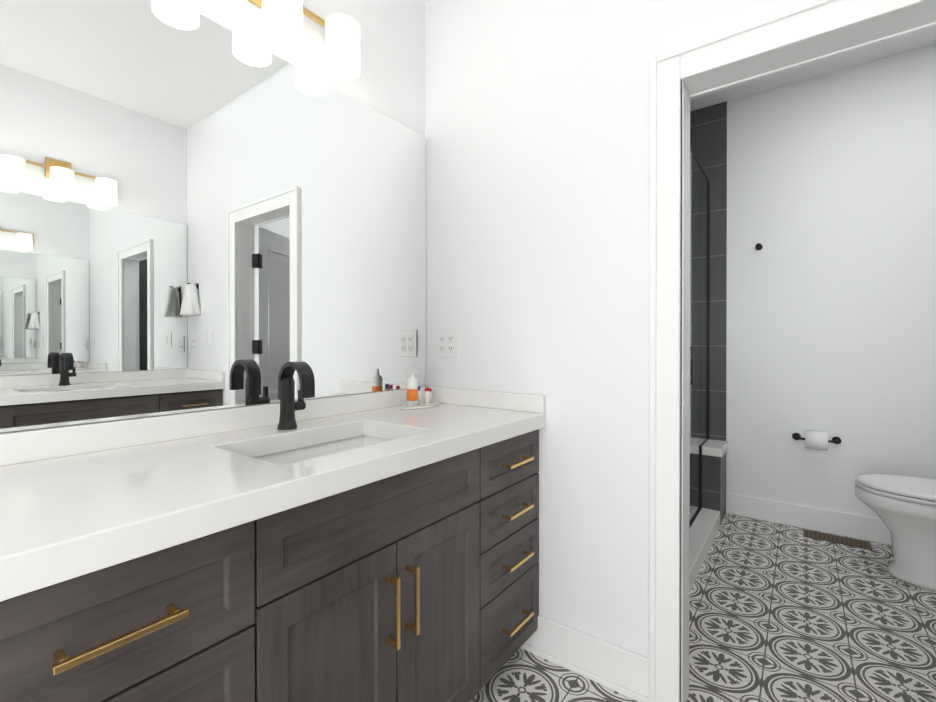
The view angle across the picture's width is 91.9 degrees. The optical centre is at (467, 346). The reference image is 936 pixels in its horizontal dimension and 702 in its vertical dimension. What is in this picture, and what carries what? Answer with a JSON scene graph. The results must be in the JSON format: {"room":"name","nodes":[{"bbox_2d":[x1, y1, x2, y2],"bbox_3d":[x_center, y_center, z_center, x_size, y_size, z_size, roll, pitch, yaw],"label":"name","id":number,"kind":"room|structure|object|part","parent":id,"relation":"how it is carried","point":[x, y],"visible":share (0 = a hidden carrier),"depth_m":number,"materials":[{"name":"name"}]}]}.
{"room":"bathroom","nodes":[
{"label":"bathroom","id":0,"kind":"room"},
{"bbox_2d":[2,0,425,432],"bbox_3d":[-0.425,-0.251,1.733,0.120,2.710,4.790,0,0,36],"label":"wall","id":1,"kind":"structure","parent":0,"point":[390,81],"depth_m":1.71,"materials":[{"name":"white paint"}]},
{"bbox_2d":[0,0,425,432],"bbox_3d":[-0.612,-0.361,1.371,0.006,1.068,1.446,0,0,36],"label":"mirror","id":2,"kind":"object","parent":1,"relation":"attached to","point":[199,212],"visible":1,"depth_m":1.19,"materials":[{"name":"clear glass"}]},
{"bbox_2d":[0,386,426,464],"bbox_3d":[-0.605,0.207,1.369,0.020,0.064,1.448,0,0,36],"label":"backsplash","id":3,"kind":"structure","parent":1,"relation":"attached to","point":[29,445],"depth_m":1.12,"materials":[{"name":"white stone"}]},
{"bbox_2d":[201,0,359,79],"bbox_3d":[-0.554,-1.022,1.328,0.146,0.225,0.580,0,0,36],"label":"sconce","id":4,"kind":"object","parent":1,"relation":"attached to","point":[282,22],"visible":1,"depth_m":1.44,"materials":[{"name":"white glass"}]},
{"bbox_3d":[-0.588,-1.057,1.354,0.060,0.155,0.580,0,0,36],"label":"frame","id":5,"kind":"part","parent":4,"relation":"part of","materials":[{"name":"gold metal"}]},
{"bbox_2d":[426,0,935,701],"bbox_3d":[0.805,-0.250,1.294,2.380,2.710,0.105,0,0,36],"label":"wall","id":6,"kind":"structure","parent":0,"point":[538,196],"depth_m":1.57,"materials":[{"name":"white paint"}]},
{"bbox_2d":[436,329,457,357],"bbox_3d":[-0.089,-0.012,1.884,0.116,0.116,0.007,0,0,36],"label":"electrical outlet","id":7,"kind":"object","parent":6,"relation":"attached to","point":[446,343],"visible":1,"depth_m":1.88,"materials":[{"name":"white plastic"}]},
{"bbox_2d":[429,387,544,412],"bbox_3d":[0.050,0.206,1.773,0.553,0.064,0.020,0,0,36],"label":"backsplash","id":8,"kind":"structure","parent":6,"relation":"attached to","point":[531,403],"depth_m":1.73,"materials":[{"name":"white stone"}]},
{"bbox_2d":[520,615,648,701],"bbox_3d":[0.374,1.037,1.535,0.465,0.135,0.027,0,0,36],"label":"baseboard","id":9,"kind":"structure","parent":6,"relation":"attached to","point":[620,670],"depth_m":1.50,"materials":[{"name":"white paint"}]},
{"bbox_2d":[649,0,935,701],"bbox_3d":[0.918,0.113,1.212,0.790,1.985,0.157,0,0,36],"label":"door frame","id":10,"kind":"structure","parent":6,"relation":"attached to","point":[803,32],"depth_m":1.35,"materials":[{"name":"white paint"}]},
{"bbox_2d":[470,513,935,701],"bbox_3d":[0.581,1.156,0.995,2.620,0.100,4.790,0,0,36],"label":"floor","id":11,"kind":"structure","parent":0,"point":[778,612],"depth_m":1.75,"materials":[{"name":"tile"}]},
{"bbox_2d":[0,425,544,701],"bbox_3d":[-0.377,0.698,1.203,0.586,0.815,1.448,0,0,36],"label":"bathroom vanity","id":12,"kind":"object","parent":11,"relation":"on","point":[381,546],"depth_m":0.89,"materials":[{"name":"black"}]},
{"bbox_2d":[0,401,544,588],"bbox_3d":[-0.383,0.265,1.205,0.573,0.051,1.448,0,0,36],"label":"countertop","id":13,"kind":"structure","parent":12,"relation":"on","point":[57,514],"depth_m":0.82,"materials":[{"name":"white stone"}]},
{"bbox_2d":[272,361,315,428],"bbox_3d":[-0.488,0.141,1.306,0.131,0.196,0.079,0,0,36],"label":"faucet","id":14,"kind":"object","parent":13,"relation":"on","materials":[{"name":"black metal"}]},
{"bbox_2d":[228,425,415,464],"bbox_3d":[-0.358,0.350,1.195,0.384,0.161,0.554,0,0,36],"label":"sink","id":15,"kind":"object","parent":13,"relation":"in","point":[304,448],"depth_m":1.33,"materials":[{"name":"white ceramic"}]},
{"bbox_2d":[399,370,439,409],"bbox_3d":[-0.188,0.165,1.777,0.108,0.144,0.210,0,0,36],"label":"tray","id":16,"kind":"object","parent":13,"relation":"on","point":[414,395],"visible":1,"depth_m":1.73,"materials":[{"name":"white plastic"}]},
{"bbox_2d":[689,148,727,592],"bbox_3d":[0.800,-0.005,2.505,0.910,2.212,1.831,0,0,36],"label":"shower enclosure","id":17,"kind":"object","parent":11,"relation":"on","point":[707,485],"visible":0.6,"depth_m":2.77,"materials":[{"name":"clear glass"}]},
{"bbox_3d":[1.072,-0.045,2.313,0.010,2.106,1.811,0,0,36],"label":"glass panel","id":18,"kind":"part","parent":17,"relation":"part of","materials":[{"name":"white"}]},
{"bbox_2d":[803,529,872,549],"bbox_3d":[2.098,1.099,2.579,0.300,0.004,0.120,0,0,36],"label":"floor vent","id":19,"kind":"object","parent":11,"relation":"in","point":[869,546],"depth_m":2.57,"materials":[{"name":"brown metal"}]},
{"bbox_3d":[2.095,1.097,2.581,0.268,0.001,0.090,0,0,36],"label":"floor air vent register slots","id":20,"kind":"part","parent":19,"relation":"part of","materials":[{"name":"metal"}]},
{"bbox_2d":[855,474,935,590],"bbox_3d":[2.265,0.710,2.038,0.797,0.785,0.450,0,0,36],"label":"toilet","id":21,"kind":"object","parent":11,"relation":"on","point":[903,508],"visible":1,"depth_m":2.10,"materials":[{"name":"white ceramic"}]},
{"bbox_3d":[2.195,0.679,2.108,0.597,0.043,0.384,0,0,36],"label":"seat","id":22,"kind":"part","parent":21,"relation":"part of","materials":[{"name":"white plastic"}]},
{"bbox_2d":[690,27,935,110],"bbox_3d":[0.581,-1.654,0.985,2.620,0.100,4.790,0,0,36],"label":"ceiling","id":23,"kind":"structure","parent":0,"point":[911,42],"depth_m":2.62,"materials":[{"name":"white paint"}]},
{"bbox_2d":[726,44,935,517],"bbox_3d":[1.968,-0.255,2.869,2.380,2.710,0.120,0,0,36],"label":"wall","id":24,"kind":"structure","parent":0,"point":[831,283],"depth_m":2.66,"materials":[{"name":"white paint"}]},
{"bbox_2d":[690,101,726,440],"bbox_3d":[1.342,-0.257,3.250,0.900,2.710,0.010,0,0,36],"label":"shower wall tile","id":25,"kind":"structure","parent":24,"relation":"attached to","point":[708,135],"depth_m":3.00,"materials":[{"name":"black tile"}]},
{"bbox_2d":[755,243,762,249],"bbox_3d":[1.834,-0.630,2.855,0.040,0.040,0.056,0,0,36],"label":"robe hook","id":26,"kind":"object","parent":24,"relation":"attached to","point":[758,246],"visible":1,"depth_m":2.85,"materials":[{"name":"black metal"}]},
{"bbox_2d":[726,493,891,544],"bbox_3d":[2.280,1.033,2.556,1.440,0.135,0.019,0,0,36],"label":"baseboard","id":27,"kind":"structure","parent":24,"relation":"attached to","point":[868,528],"depth_m":2.72,"materials":[{"name":"white paint"}]},
{"bbox_2d":[792,430,840,457],"bbox_3d":[2.049,0.580,2.661,0.234,0.162,0.120,0,0,36],"label":"toilet paper holder","id":28,"kind":"object","parent":24,"relation":"attached to","point":[816,443],"visible":1,"depth_m":2.64,"materials":[{"name":"black"}]}
]}

